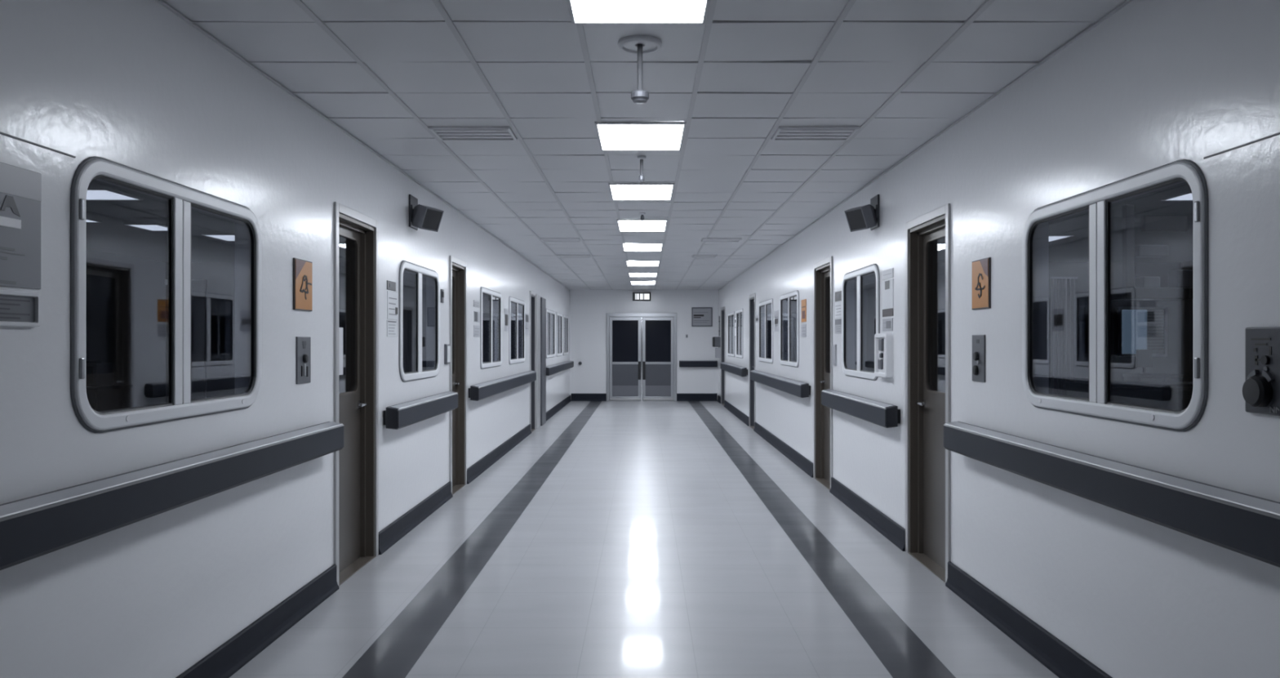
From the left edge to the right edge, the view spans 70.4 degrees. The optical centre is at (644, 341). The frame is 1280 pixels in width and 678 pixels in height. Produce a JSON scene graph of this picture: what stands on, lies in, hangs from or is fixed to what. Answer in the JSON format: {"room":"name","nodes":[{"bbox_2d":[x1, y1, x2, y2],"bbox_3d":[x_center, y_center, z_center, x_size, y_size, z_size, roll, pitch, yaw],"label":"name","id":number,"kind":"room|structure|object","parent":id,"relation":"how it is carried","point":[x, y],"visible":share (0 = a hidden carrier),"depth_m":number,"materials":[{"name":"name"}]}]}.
{"room":"hospital interior","nodes":[
{"label":"hospital interior","id":0,"kind":"room"},
{"bbox_2d":[85,248,165,407],"bbox_3d":[-7.395,0.080,8.695,0.090,2.606,25.390,0,0,0],"label":"wall","id":1,"kind":"structure","parent":0,"point":[126,295],"depth_m":12.99,"materials":[{"name":"grey paint"}]},
{"bbox_2d":[85,179,350,262],"bbox_3d":[-4.590,-1.273,8.695,5.520,0.100,25.390,0,0,0],"label":"ceiling","id":2,"kind":"structure","parent":0,"point":[111,235],"depth_m":10.06,"materials":[{"name":"grey paint"}]},
{"bbox_2d":[86,188,142,199],"bbox_3d":[-4.675,-1.217,7.500,0.780,0.012,0.530,0,0,0],"label":"recessed light","id":3,"kind":"object","parent":2,"relation":"in","point":[91,193],"visible":0.48,"depth_m":7.54,"materials":[{"name":"grey"}]},
{"bbox_2d":[86,190,136,199],"bbox_3d":[-4.675,-1.219,7.500,0.750,0.008,0.500,0,0,0],"label":"diffuser","id":4,"kind":"object","parent":3,"relation":"attached to","point":[91,194],"depth_m":7.54,"materials":[{"name":"plastic"}]},
{"bbox_2d":[124,223,167,231],"bbox_3d":[-5.205,-1.217,9.650,0.340,0.012,0.530,0,0,0],"label":"recessed light","id":5,"kind":"object","parent":2,"relation":"in","point":[153,227],"visible":0.74,"depth_m":9.57,"materials":[{"name":"grey"}]},
{"bbox_2d":[201,233,234,240],"bbox_3d":[-4.750,-1.217,10.600,0.530,0.012,0.630,0,0,0],"label":"recessed light","id":6,"kind":"object","parent":2,"relation":"in","point":[226,237],"visible":0.48,"depth_m":10.46,"materials":[{"name":"grey"}]},
{"bbox_2d":[206,235,234,240],"bbox_3d":[-4.750,-1.219,10.600,0.500,0.008,0.600,0,0,0],"label":"diffuser","id":7,"kind":"object","parent":6,"relation":"attached to","point":[226,237],"depth_m":10.54,"materials":[{"name":"plastic"}]},
{"bbox_2d":[0,0,569,677],"bbox_3d":[-1.785,0.055,8.650,0.090,2.656,25.480,0,0,0],"label":"wall","id":8,"kind":"structure","parent":0,"point":[131,83],"depth_m":3.61,"materials":[{"name":"white paint"}]},
{"bbox_2d":[0,289,39,326],"bbox_3d":[-1.733,-0.091,2.388,0.018,0.097,0.415,0,0,0],"label":"framed notice","id":9,"kind":"object","parent":8,"relation":"attached to","point":[17,308],"visible":1,"depth_m":2.52,"materials":[{"name":"grey plastic"}]},
{"bbox_2d":[0,161,41,288],"bbox_3d":[-1.737,-0.318,2.396,0.010,0.334,0.432,0,0,0],"label":"poster","id":10,"kind":"object","parent":8,"relation":"attached to","point":[20,188],"visible":1,"depth_m":2.52,"materials":[{"name":"grey paper"}]},
{"bbox_2d":[0,195,20,216],"bbox_3d":[-1.734,-0.373,2.483,0.003,0.051,0.077,0,0,0],"label":"print","id":11,"kind":"object","parent":10,"relation":"on","point":[10,205],"depth_m":2.48,"materials":[{"name":"grey"}]},
{"bbox_2d":[0,131,75,157],"bbox_3d":[-1.738,-0.565,1.488,0.003,0.005,2.575,0,0,0],"label":"trim","id":12,"kind":"structure","parent":8,"relation":"attached to","point":[2,133],"depth_m":2.60,"materials":[{"name":"grey"}]},
{"bbox_2d":[70,155,262,432],"bbox_3d":[-1.733,-0.150,3.430,0.038,0.882,1.356,0,0,0],"label":"window","id":13,"kind":"structure","parent":8,"relation":"in","point":[180,405],"depth_m":3.33,"materials":[{"name":"white metal"}]},
{"bbox_2d":[0,421,344,569],"bbox_3d":[-1.685,0.507,2.172,0.111,0.152,5.545,0,0,0],"label":"handrail","id":14,"kind":"object","parent":8,"relation":"attached to","point":[31,527],"visible":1,"depth_m":2.95,"materials":[{"name":"plastic"}]},
{"bbox_2d":[175,564,338,677],"bbox_3d":[-1.725,1.315,0.545,0.030,0.137,9.090,0,0,0],"label":"baseboard","id":15,"kind":"structure","parent":8,"relation":"attached to","point":[234,653],"depth_m":4.11,"materials":[{"name":"rubber"}]},
{"bbox_2d":[293,257,311,311],"bbox_3d":[-1.734,-0.288,4.616,0.016,0.257,0.238,0,0,0],"label":"wall sign","id":16,"kind":"object","parent":8,"relation":"attached to","point":[302,268],"visible":1,"depth_m":4.59,"materials":[{"name":"orange"}]},
{"bbox_2d":[295,336,311,383],"bbox_3d":[-1.728,0.092,4.628,0.027,0.238,0.184,0,0,0],"label":"control plate","id":17,"kind":"object","parent":8,"relation":"attached to","point":[303,344],"visible":1,"depth_m":4.61,"materials":[{"name":"grey metal"}]},
{"bbox_2d":[333,201,378,585],"bbox_3d":[-1.792,0.298,5.497,0.132,2.170,0.815,0,0,0],"label":"door","id":18,"kind":"structure","parent":8,"relation":"in","point":[356,465],"depth_m":5.78,"materials":[{"name":"brown wood"}]},
{"bbox_2d":[338,327,342,374],"bbox_3d":[-1.825,0.056,5.370,0.004,0.285,0.260,0,0,0],"label":"paper sheet","id":19,"kind":"object","parent":18,"relation":"attached to","point":[340,329],"visible":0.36,"depth_m":5.46,"materials":[{"name":"grey"}]},
{"bbox_2d":[155,0,569,289],"bbox_3d":[-1.734,-1.219,8.650,0.012,0.008,25.300,0,0,0],"label":"trim","id":20,"kind":"structure","parent":8,"relation":"attached to","point":[162,2],"depth_m":4.52,"materials":[{"name":"grey metal"}]},
{"bbox_2d":[386,320,396,336],"bbox_3d":[-1.738,-0.093,6.255,0.008,0.112,0.230,0,0,0],"label":"notice","id":21,"kind":"object","parent":8,"relation":"attached to","point":[391,324],"visible":1,"depth_m":6.24,"materials":[{"name":"grey paper"}]},
{"bbox_2d":[386,290,397,319],"bbox_3d":[-1.738,-0.251,6.275,0.008,0.188,0.250,0,0,0],"label":"notice","id":22,"kind":"object","parent":8,"relation":"attached to","point":[392,297],"visible":1,"depth_m":6.26,"materials":[{"name":"grey paper"}]},
{"bbox_2d":[378,480,453,554],"bbox_3d":[-1.725,1.315,7.010,0.030,0.137,2.210,0,0,0],"label":"baseboard","id":23,"kind":"structure","parent":8,"relation":"attached to","point":[402,526],"depth_m":6.74,"materials":[{"name":"rubber"}]},
{"bbox_2d":[398,260,439,382],"bbox_3d":[-1.738,-0.150,7.058,0.029,0.882,1.241,0,0,0],"label":"window","id":24,"kind":"structure","parent":8,"relation":"in","point":[420,271],"depth_m":6.96,"materials":[{"name":"white metal"}]},
{"bbox_2d":[383,391,457,429],"bbox_3d":[-1.685,0.507,7.000,0.111,0.152,1.940,0,0,0],"label":"handrail","id":25,"kind":"object","parent":8,"relation":"attached to","point":[399,415],"visible":1,"depth_m":6.60,"materials":[{"name":"plastic"}]},
{"bbox_2d":[408,194,444,231],"bbox_3d":[-1.663,-0.961,6.791,0.244,0.261,0.216,0,0,22],"label":"wall speaker","id":26,"kind":"object","parent":8,"relation":"attached to","point":[420,216],"visible":1,"depth_m":6.72,"materials":[{"name":"grey plastic"}]},
{"bbox_2d":[422,208,441,230],"bbox_3d":[-1.582,-0.911,6.759,0.058,0.139,0.188,0,0,22],"label":"grille","id":27,"kind":"object","parent":26,"relation":"attached to","point":[431,218],"depth_m":6.75,"materials":[{"name":"black plastic"}]},
{"bbox_2d":[449,255,466,494],"bbox_3d":[-1.792,0.305,8.480,0.132,2.155,0.730,0,0,0],"label":"door","id":28,"kind":"structure","parent":8,"relation":"in","point":[458,268],"depth_m":8.75,"materials":[{"name":"brown metal"}]},
{"bbox_2d":[480,286,502,368],"bbox_3d":[-1.738,-0.150,10.325,0.029,0.882,1.366,0,0,0],"label":"window","id":29,"kind":"structure","parent":8,"relation":"in","point":[485,291],"depth_m":10.28,"materials":[{"name":"white metal"}]},
{"bbox_2d":[466,423,531,484],"bbox_3d":[-1.725,1.315,11.328,0.030,0.137,4.965,0,0,0],"label":"baseboard","id":30,"kind":"structure","parent":8,"relation":"attached to","point":[481,465],"depth_m":10.50,"materials":[{"name":"rubber"}]},
{"bbox_2d":[468,370,536,400],"bbox_3d":[-1.685,0.507,11.340,0.111,0.152,4.760,0,0,0],"label":"handrail","id":31,"kind":"object","parent":8,"relation":"attached to","point":[477,392],"visible":1,"depth_m":10.27,"materials":[{"name":"plastic"}]},
{"bbox_2d":[508,296,524,364],"bbox_3d":[-1.738,-0.150,12.420,0.029,0.882,1.476,0,0,0],"label":"window","id":32,"kind":"structure","parent":8,"relation":"in","point":[517,301],"depth_m":12.37,"materials":[{"name":"white metal"}]},
{"bbox_2d":[529,290,546,431],"bbox_3d":[-1.769,0.300,14.685,0.155,2.165,1.736,0,0,2],"label":"door","id":33,"kind":"structure","parent":8,"relation":"in","point":[537,304],"depth_m":14.53,"materials":[{"name":"grey metal"}]},
{"bbox_2d":[546,308,555,358],"bbox_3d":[-1.738,-0.150,16.850,0.029,0.882,1.516,0,0,0],"label":"window","id":34,"kind":"structure","parent":8,"relation":"in","point":[550,314],"depth_m":16.81,"materials":[{"name":"glass"}]},
{"bbox_2d":[546,395,571,420],"bbox_3d":[-1.725,1.315,18.430,0.030,0.137,5.740,0,0,0],"label":"baseboard","id":35,"kind":"structure","parent":8,"relation":"attached to","point":[556,408],"depth_m":18.00,"materials":[{"name":"rubber"}]},
{"bbox_2d":[555,311,562,356],"bbox_3d":[-1.738,-0.150,18.575,0.029,0.882,1.166,0,0,0],"label":"window","id":36,"kind":"structure","parent":8,"relation":"in","point":[558,316],"depth_m":18.50,"materials":[{"name":"white metal"}]},
{"bbox_2d":[546,360,573,375],"bbox_3d":[-1.685,0.507,18.310,0.111,0.152,5.420,0,0,0],"label":"handrail","id":37,"kind":"object","parent":8,"relation":"attached to","point":[553,369],"visible":0.83,"depth_m":17.39,"materials":[{"name":"plastic"}]},
{"bbox_2d":[563,314,568,355],"bbox_3d":[-1.738,-0.150,20.050,0.029,0.882,1.116,0,0,0],"label":"window","id":38,"kind":"structure","parent":8,"relation":"in","point":[565,317],"depth_m":20.00,"materials":[{"name":"glass"}]},
{"bbox_2d":[165,262,515,402],"bbox_3d":[-4.590,0.080,14.000,5.520,2.606,0.090,0,0,0],"label":"wall","id":39,"kind":"structure","parent":0,"point":[220,276],"depth_m":13.96,"materials":[{"name":"grey paint"}]},
{"bbox_2d":[164,279,206,402],"bbox_3d":[-7.030,0.213,13.925,0.620,2.340,0.060,0,0,0],"label":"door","id":40,"kind":"structure","parent":39,"relation":"in","point":[198,286],"depth_m":13.89,"materials":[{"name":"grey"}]},
{"bbox_2d":[161,0,1126,289],"bbox_3d":[0.000,-1.252,8.650,3.480,0.063,25.300,0,0,0],"label":"ceiling","id":41,"kind":"structure","parent":0,"point":[384,72],"depth_m":4.46,"materials":[{"name":"grey"}]},
{"bbox_2d":[428,125,516,140],"bbox_3d":[-0.995,-1.218,5.310,0.460,0.017,0.300,0,0,0],"label":"ceiling vent","id":42,"kind":"object","parent":41,"relation":"in","point":[442,132],"visible":1,"depth_m":5.29,"materials":[{"name":"metal"}]},
{"bbox_2d":[566,0,710,23],"bbox_3d":[-0.020,-1.220,3.322,0.512,0.013,0.293,0,0,0],"label":"recessed light","id":43,"kind":"object","parent":41,"relation":"in","point":[581,11],"visible":1,"depth_m":3.35,"materials":[{"name":"grey plastic"}]},
{"bbox_2d":[617,35,662,103],"bbox_3d":[-0.017,-1.102,3.720,0.180,0.246,0.180,0,0,0],"label":"sprinkler","id":44,"kind":"object","parent":41,"relation":"attached to","point":[639,45],"visible":1,"depth_m":3.71,"materials":[{"name":"grey metal"}]},
{"bbox_2d":[594,121,686,150],"bbox_3d":[-0.020,-1.220,5.405,0.512,0.013,0.698,0,0,0],"label":"recessed light","id":45,"kind":"object","parent":41,"relation":"in","point":[611,135],"visible":1,"depth_m":5.35,"materials":[{"name":"grey plastic"}]},
{"bbox_2d":[608,182,675,199],"bbox_3d":[-0.020,-1.220,7.390,0.512,0.013,0.768,0,0,0],"label":"recessed light","id":46,"kind":"object","parent":41,"relation":"in","point":[619,191],"visible":1,"depth_m":7.36,"materials":[{"name":"grey plastic"}]},
{"bbox_2d":[616,219,667,231],"bbox_3d":[-0.020,-1.220,9.535,0.512,0.013,0.898,0,0,0],"label":"recessed light","id":47,"kind":"object","parent":41,"relation":"in","point":[623,224],"visible":0.89,"depth_m":9.46,"materials":[{"name":"grey"}]},
{"bbox_2d":[622,242,662,251],"bbox_3d":[-0.020,-1.220,11.705,0.512,0.013,0.918,0,0,0],"label":"recessed light","id":48,"kind":"object","parent":41,"relation":"in","point":[627,246],"visible":1,"depth_m":11.66,"materials":[{"name":"grey"}]},
{"bbox_2d":[622,244,662,250],"bbox_3d":[-0.020,-1.222,11.705,0.484,0.007,0.890,0,0,0],"label":"diffuser","id":49,"kind":"object","parent":48,"relation":"attached to","point":[625,246],"depth_m":11.66,"materials":[{"name":"plastic"}]},
{"bbox_2d":[626,260,659,266],"bbox_3d":[-0.020,-1.220,14.105,0.512,0.013,0.918,0,0,0],"label":"recessed light","id":50,"kind":"object","parent":41,"relation":"in","point":[629,263],"visible":1,"depth_m":14.09,"materials":[{"name":"grey"}]},
{"bbox_2d":[628,271,657,276],"bbox_3d":[-0.020,-1.220,16.475,0.512,0.013,0.978,0,0,0],"label":"recessed light","id":51,"kind":"object","parent":41,"relation":"in","point":[634,273],"visible":1,"depth_m":16.46,"materials":[{"name":"white"}]},
{"bbox_2d":[701,237,741,241],"bbox_3d":[0.920,-1.218,10.860,0.460,0.017,0.280,0,0,0],"label":"ceiling vent","id":52,"kind":"object","parent":41,"relation":"in","point":[704,239],"visible":1,"depth_m":10.78,"materials":[{"name":"metal"}]},
{"bbox_2d":[771,125,859,140],"bbox_3d":[0.995,-1.218,5.310,0.460,0.017,0.300,0,0,0],"label":"ceiling vent","id":53,"kind":"object","parent":41,"relation":"in","point":[796,132],"visible":1,"depth_m":5.29,"materials":[{"name":"metal"}]},
{"bbox_2d":[229,400,1058,677],"bbox_3d":[0.000,1.433,8.650,3.660,0.100,25.480,0,0,0],"label":"floor","id":54,"kind":"structure","parent":0,"point":[615,539],"depth_m":5.18,"materials":[{"name":"tile"}]},
{"bbox_2d":[569,288,718,399],"bbox_3d":[0.000,0.055,21.345,3.480,2.656,0.090,0,0,0],"label":"wall","id":55,"kind":"structure","parent":0,"point":[588,308],"depth_m":21.30,"materials":[{"name":"white paint"}]},
{"bbox_2d":[571,393,606,400],"bbox_3d":[-1.298,1.294,21.285,0.825,0.177,0.030,0,0,0],"label":"baseboard","id":56,"kind":"structure","parent":55,"relation":"attached to","point":[575,397],"depth_m":21.28,"materials":[{"name":"rubber"}]},
{"bbox_2d":[606,312,676,400],"bbox_3d":[-0.060,0.353,21.328,1.650,2.060,0.125,0,0,0],"label":"door","id":57,"kind":"structure","parent":55,"relation":"in","point":[642,347],"depth_m":21.33,"materials":[{"name":"silver metal"}]},
{"bbox_2d":[632,292,650,300],"bbox_3d":[-0.058,-1.062,21.261,0.425,0.200,0.082,0,0,0],"label":"exit sign","id":58,"kind":"object","parent":55,"relation":"attached to","point":[636,295],"visible":1,"depth_m":21.23,"materials":[{"name":"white plastic"}]},
{"bbox_2d":[676,393,717,400],"bbox_3d":[1.238,1.294,21.285,0.945,0.177,0.030,0,0,0],"label":"baseboard","id":59,"kind":"structure","parent":55,"relation":"attached to","point":[680,397],"depth_m":21.28,"materials":[{"name":"rubber"}]},
{"bbox_2d":[679,360,717,366],"bbox_3d":[1.265,0.507,21.245,0.890,0.152,0.111,0,0,0],"label":"handrail","id":60,"kind":"object","parent":55,"relation":"attached to","point":[682,362],"visible":1,"depth_m":21.19,"materials":[{"name":"plastic"}]},
{"bbox_2d":[691,306,712,326],"bbox_3d":[1.357,-0.587,21.289,0.485,0.450,0.026,0,0,0],"label":"notice board","id":61,"kind":"object","parent":55,"relation":"attached to","point":[700,316],"visible":1,"depth_m":21.29,"materials":[{"name":"grey"}]},
{"bbox_2d":[767,262,1181,393],"bbox_3d":[5.040,0.080,14.000,6.420,2.606,0.090,0,0,0],"label":"wall","id":62,"kind":"structure","parent":0,"point":[1171,364],"depth_m":13.96,"materials":[{"name":"grey paint"}]},
{"bbox_2d":[1049,276,1077,395],"bbox_3d":[6.425,0.183,13.911,0.410,2.360,0.056,0,0,0],"label":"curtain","id":63,"kind":"object","parent":62,"relation":"hanging from","point":[1062,287],"visible":0.69,"depth_m":13.90,"materials":[{"name":"grey fabric"}]},
{"bbox_2d":[1079,306,1085,329],"bbox_3d":[6.735,-0.367,13.953,0.110,0.360,0.008,0,0,0],"label":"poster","id":64,"kind":"object","parent":62,"relation":"attached to","point":[1082,308],"visible":1,"depth_m":13.95,"materials":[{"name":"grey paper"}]},
{"bbox_2d":[1117,306,1167,356],"bbox_3d":[7.650,-0.157,13.935,0.740,0.760,0.040,0,0,0],"label":"window","id":65,"kind":"structure","parent":62,"relation":"in","point":[1132,326],"depth_m":13.95,"materials":[{"name":"black glass"}]},
{"bbox_2d":[718,0,1279,677],"bbox_3d":[1.785,0.055,8.650,0.090,2.656,25.480,0,0,0],"label":"wall","id":66,"kind":"structure","parent":0,"point":[1156,83],"depth_m":3.58,"materials":[{"name":"white paint"}]},
{"bbox_2d":[711,336,720,357],"bbox_3d":[1.656,0.123,20.840,0.172,0.480,0.280,0,0,0],"label":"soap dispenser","id":67,"kind":"object","parent":66,"relation":"attached to","point":[716,340],"visible":1,"depth_m":20.72,"materials":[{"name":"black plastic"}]},
{"bbox_2d":[720,306,725,405],"bbox_3d":[1.792,0.310,19.950,0.132,2.145,0.990,0,0,0],"label":"door","id":68,"kind":"structure","parent":66,"relation":"in","point":[723,308],"depth_m":20.37,"materials":[{"name":"grey metal"}]},
{"bbox_2d":[727,311,734,356],"bbox_3d":[1.738,-0.150,18.100,0.029,0.882,1.316,0,0,0],"label":"window","id":69,"kind":"structure","parent":66,"relation":"in","point":[731,316],"depth_m":18.06,"materials":[{"name":"glass"}]},
{"bbox_2d":[720,361,747,376],"bbox_3d":[1.685,0.507,17.300,0.111,0.152,4.200,0,0,0],"label":"handrail","id":70,"kind":"object","parent":66,"relation":"attached to","point":[737,370],"visible":1,"depth_m":16.42,"materials":[{"name":"plastic"}]},
{"bbox_2d":[724,400,749,426],"bbox_3d":[1.725,1.315,17.200,0.030,0.137,4.510,0,0,0],"label":"baseboard","id":71,"kind":"structure","parent":66,"relation":"attached to","point":[745,419],"depth_m":16.72,"materials":[{"name":"rubber"}]},
{"bbox_2d":[736,308,742,358],"bbox_3d":[1.738,-0.150,16.500,0.029,0.882,1.116,0,0,0],"label":"window","id":72,"kind":"structure","parent":66,"relation":"in","point":[740,312],"depth_m":16.45,"materials":[{"name":"white metal"}]},
{"bbox_2d":[749,293,755,429],"bbox_3d":[1.792,0.310,14.560,0.132,2.145,0.770,0,0,0],"label":"door","id":73,"kind":"structure","parent":66,"relation":"in","point":[752,297],"depth_m":14.87,"materials":[{"name":"grey metal"}]},
{"bbox_2d":[758,297,773,363],"bbox_3d":[1.738,-0.150,12.975,0.029,0.882,1.466,0,0,0],"label":"window","id":74,"kind":"structure","parent":66,"relation":"in","point":[766,359],"depth_m":12.92,"materials":[{"name":"white metal"}]},
{"bbox_2d":[750,369,810,397],"bbox_3d":[1.685,0.507,11.730,0.111,0.152,4.540,0,0,0],"label":"handrail","id":75,"kind":"object","parent":66,"relation":"attached to","point":[799,388],"visible":1,"depth_m":10.70,"materials":[{"name":"plastic"}]},
{"bbox_2d":[753,421,813,477],"bbox_3d":[1.725,1.315,11.720,0.030,0.137,4.910,0,0,0],"label":"baseboard","id":76,"kind":"structure","parent":66,"relation":"attached to","point":[803,463],"depth_m":10.96,"materials":[{"name":"rubber"}]},
{"bbox_2d":[779,289,799,367],"bbox_3d":[1.738,-0.150,10.880,0.029,0.882,1.376,0,0,0],"label":"window","id":77,"kind":"structure","parent":66,"relation":"in","point":[788,295],"depth_m":10.82,"materials":[{"name":"white metal"}]},
{"bbox_2d":[813,256,832,489],"bbox_3d":[1.792,0.295,8.820,0.132,2.175,0.890,0,0,0],"label":"door","id":78,"kind":"structure","parent":66,"relation":"in","point":[823,269],"depth_m":9.17,"materials":[{"name":"brown wood"}]},
{"bbox_2d":[841,263,879,380],"bbox_3d":[1.738,-0.150,7.320,0.029,0.882,1.236,0,0,0],"label":"window","id":79,"kind":"structure","parent":66,"relation":"in","point":[858,273],"depth_m":7.27,"materials":[{"name":"white metal"}]},
{"bbox_2d":[821,388,900,427],"bbox_3d":[1.685,0.507,7.250,0.111,0.152,2.220,0,0,0],"label":"handrail","id":80,"kind":"object","parent":66,"relation":"attached to","point":[886,415],"visible":1,"depth_m":6.78,"materials":[{"name":"plastic"}]},
{"bbox_2d":[844,194,879,231],"bbox_3d":[1.663,-0.961,6.791,0.244,0.261,0.216,0,0,-22],"label":"wall speaker","id":81,"kind":"object","parent":66,"relation":"attached to","point":[865,216],"visible":1,"depth_m":6.72,"materials":[{"name":"grey plastic"}]},
{"bbox_2d":[846,208,866,230],"bbox_3d":[1.582,-0.911,6.759,0.058,0.139,0.188,0,0,-22],"label":"grille","id":82,"kind":"object","parent":81,"relation":"attached to","point":[856,218],"depth_m":6.75,"materials":[{"name":"black plastic"}]},
{"bbox_2d":[829,476,905,551],"bbox_3d":[1.725,1.315,7.190,0.030,0.137,2.370,0,0,0],"label":"baseboard","id":83,"kind":"structure","parent":66,"relation":"attached to","point":[886,526],"depth_m":6.88,"materials":[{"name":"rubber"}]},
{"bbox_2d":[874,333,893,377],"bbox_3d":[1.715,0.096,6.500,0.054,0.315,0.320,0,0,0],"label":"dispenser","id":84,"kind":"object","parent":66,"relation":"attached to","point":[883,342],"visible":1,"depth_m":6.47,"materials":[{"name":"white plastic"}]},
{"bbox_2d":[882,278,893,309],"bbox_3d":[1.738,-0.340,6.480,0.008,0.205,0.280,0,0,0],"label":"notice","id":85,"kind":"object","parent":66,"relation":"attached to","point":[887,285],"visible":1,"depth_m":6.47,"materials":[{"name":"grey paper"}]},
{"bbox_2d":[718,0,1133,289],"bbox_3d":[1.734,-1.219,8.650,0.012,0.008,25.300,0,0,0],"label":"trim","id":86,"kind":"structure","parent":66,"relation":"attached to","point":[1122,5],"depth_m":4.52,"materials":[{"name":"grey metal"}]},
{"bbox_2d":[905,203,950,582],"bbox_3d":[1.792,0.298,5.580,0.132,2.170,0.850,0,0,0],"label":"door","id":87,"kind":"structure","parent":66,"relation":"in","point":[927,461],"depth_m":5.85,"materials":[{"name":"brown wood"}]},
{"bbox_2d":[972,334,985,382],"bbox_3d":[1.728,0.084,4.713,0.027,0.242,0.174,0,0,0],"label":"control plate","id":88,"kind":"object","parent":66,"relation":"attached to","point":[978,340],"visible":1,"depth_m":4.69,"materials":[{"name":"grey"}]},
{"bbox_2d":[972,257,991,309],"bbox_3d":[1.734,-0.297,4.676,0.016,0.255,0.239,0,0,0],"label":"wall sign","id":89,"kind":"object","parent":66,"relation":"attached to","point":[981,268],"visible":1,"depth_m":4.65,"materials":[{"name":"orange wood"}]},
{"bbox_2d":[945,561,1112,677],"bbox_3d":[1.725,1.315,0.578,0.030,0.137,9.155,0,0,0],"label":"baseboard","id":90,"kind":"structure","parent":66,"relation":"attached to","point":[1053,653],"depth_m":4.14,"materials":[{"name":"rubber"}]},
{"bbox_2d":[943,421,1279,567],"bbox_3d":[1.685,0.507,2.179,0.111,0.152,5.558,0,0,0],"label":"handrail","id":91,"kind":"object","parent":66,"relation":"attached to","point":[1246,524],"visible":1,"depth_m":2.98,"materials":[{"name":"plastic"}]},
{"bbox_2d":[1022,159,1208,431],"bbox_3d":[1.736,-0.150,3.478,0.040,0.882,1.359,0,0,0],"label":"window","id":92,"kind":"structure","parent":66,"relation":"in","point":[1099,200],"depth_m":3.40,"materials":[{"name":"white metal"}]},
{"bbox_2d":[1203,132,1279,159],"bbox_3d":[1.738,-0.571,1.510,0.003,0.005,2.620,0,0,0],"label":"trim","id":93,"kind":"structure","parent":66,"relation":"attached to","point":[1278,133],"depth_m":2.63,"materials":[{"name":"grey"}]},
{"bbox_2d":[1242,326,1279,415],"bbox_3d":[1.716,0.080,2.434,0.051,0.243,0.348,0,0,0],"label":"intercom panel","id":94,"kind":"object","parent":66,"relation":"attached to","point":[1261,385],"visible":1,"depth_m":2.51,"materials":[{"name":"grey metal"}]},
{"bbox_2d":[1250,337,1271,364],"bbox_3d":[1.724,0.027,2.537,0.002,0.076,0.083,0,0,0],"label":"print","id":95,"kind":"object","parent":94,"relation":"attached to","point":[1260,348],"depth_m":2.54,"materials":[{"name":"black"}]},
{"bbox_2d":[933,182,1192,262],"bbox_3d":[5.040,-1.273,8.695,6.420,0.100,25.390,0,0,0],"label":"ceiling","id":96,"kind":"structure","parent":0,"point":[1075,248],"depth_m":10.37,"materials":[{"name":"grey paint"}]},
{"bbox_2d":[1111,204,1192,300],"bbox_3d":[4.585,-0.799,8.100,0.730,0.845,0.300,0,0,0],"label":"wall","id":97,"kind":"structure","parent":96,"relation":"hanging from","point":[1180,287],"depth_m":8.02,"materials":[{"name":"grey"}]},
{"bbox_2d":[1134,276,1159,287],"bbox_3d":[4.475,-0.527,8.075,0.150,0.100,0.150,0,0,0],"label":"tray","id":98,"kind":"object","parent":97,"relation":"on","point":[1140,282],"depth_m":8.00,"materials":[{"name":"grey"}]},
{"bbox_2d":[1111,287,1192,300],"bbox_3d":[4.585,-0.427,8.100,0.730,0.100,0.300,0,0,0],"label":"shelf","id":99,"kind":"object","parent":97,"relation":"attached to","point":[1124,293],"depth_m":7.95,"materials":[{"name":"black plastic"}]},
{"bbox_2d":[1141,215,1186,231],"bbox_3d":[4.610,-1.047,8.050,0.380,0.140,0.060,0,0,0],"label":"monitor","id":100,"kind":"object","parent":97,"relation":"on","point":[1148,223],"depth_m":8.02,"materials":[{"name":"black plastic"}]},
{"bbox_2d":[1160,191,1192,200],"bbox_3d":[4.875,-1.217,7.590,0.880,0.012,0.410,0,0,0],"label":"recessed light","id":101,"kind":"object","parent":96,"relation":"in","point":[1188,196],"visible":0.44,"depth_m":7.67,"materials":[{"name":"grey"}]},
{"bbox_2d":[1166,193,1192,199],"bbox_3d":[4.875,-1.219,7.590,0.850,0.008,0.380,0,0,0],"label":"diffuser","id":102,"kind":"object","parent":101,"relation":"attached to","point":[1182,196],"depth_m":7.63,"materials":[{"name":"plastic"}]},
{"bbox_2d":[1181,260,1192,381],"bbox_3d":[8.295,0.080,8.695,0.090,2.606,25.390,0,0,0],"label":"wall","id":103,"kind":"structure","parent":0,"point":[1186,305],"depth_m":13.79,"materials":[{"name":"grey paint"}]},
{"bbox_3d":[-4.590,1.433,8.695,5.520,0.100,25.390,0,0,0],"label":"floor","id":104,"kind":"structure","parent":0,"visible":0},
{"bbox_2d":[85,384,133,411],"bbox_3d":[-6.100,0.923,9.590,1.040,0.920,0.660,0,0,0],"label":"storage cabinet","id":105,"kind":"object","parent":104,"relation":"on","point":[103,397],"visible":0.11,"depth_m":9.51,"materials":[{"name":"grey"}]},
{"bbox_2d":[85,360,112,386],"bbox_3d":[-5.875,0.328,9.595,0.350,0.269,0.310,0,0,0],"label":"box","id":106,"kind":"object","parent":105,"relation":"on","point":[98,373],"visible":0.5,"depth_m":9.51,"materials":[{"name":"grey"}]},
{"bbox_3d":[5.040,1.433,8.695,6.420,0.100,25.390,0,0,0],"label":"floor","id":107,"kind":"structure","parent":0,"visible":0},
{"bbox_2d":[1063,381,1192,409],"bbox_3d":[5.600,0.908,9.590,2.040,0.950,0.660,0,0,0],"label":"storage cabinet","id":108,"kind":"object","parent":107,"relation":"on","point":[1176,395],"visible":0.1,"depth_m":9.28,"materials":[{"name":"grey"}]},
{"bbox_2d":[1122,373,1186,381],"bbox_3d":[7.650,0.933,13.630,0.700,0.900,0.450,0,0,0],"label":"desk","id":109,"kind":"object","parent":107,"relation":"on","point":[1127,376],"visible":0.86,"depth_m":13.50,"materials":[{"name":"grey"}]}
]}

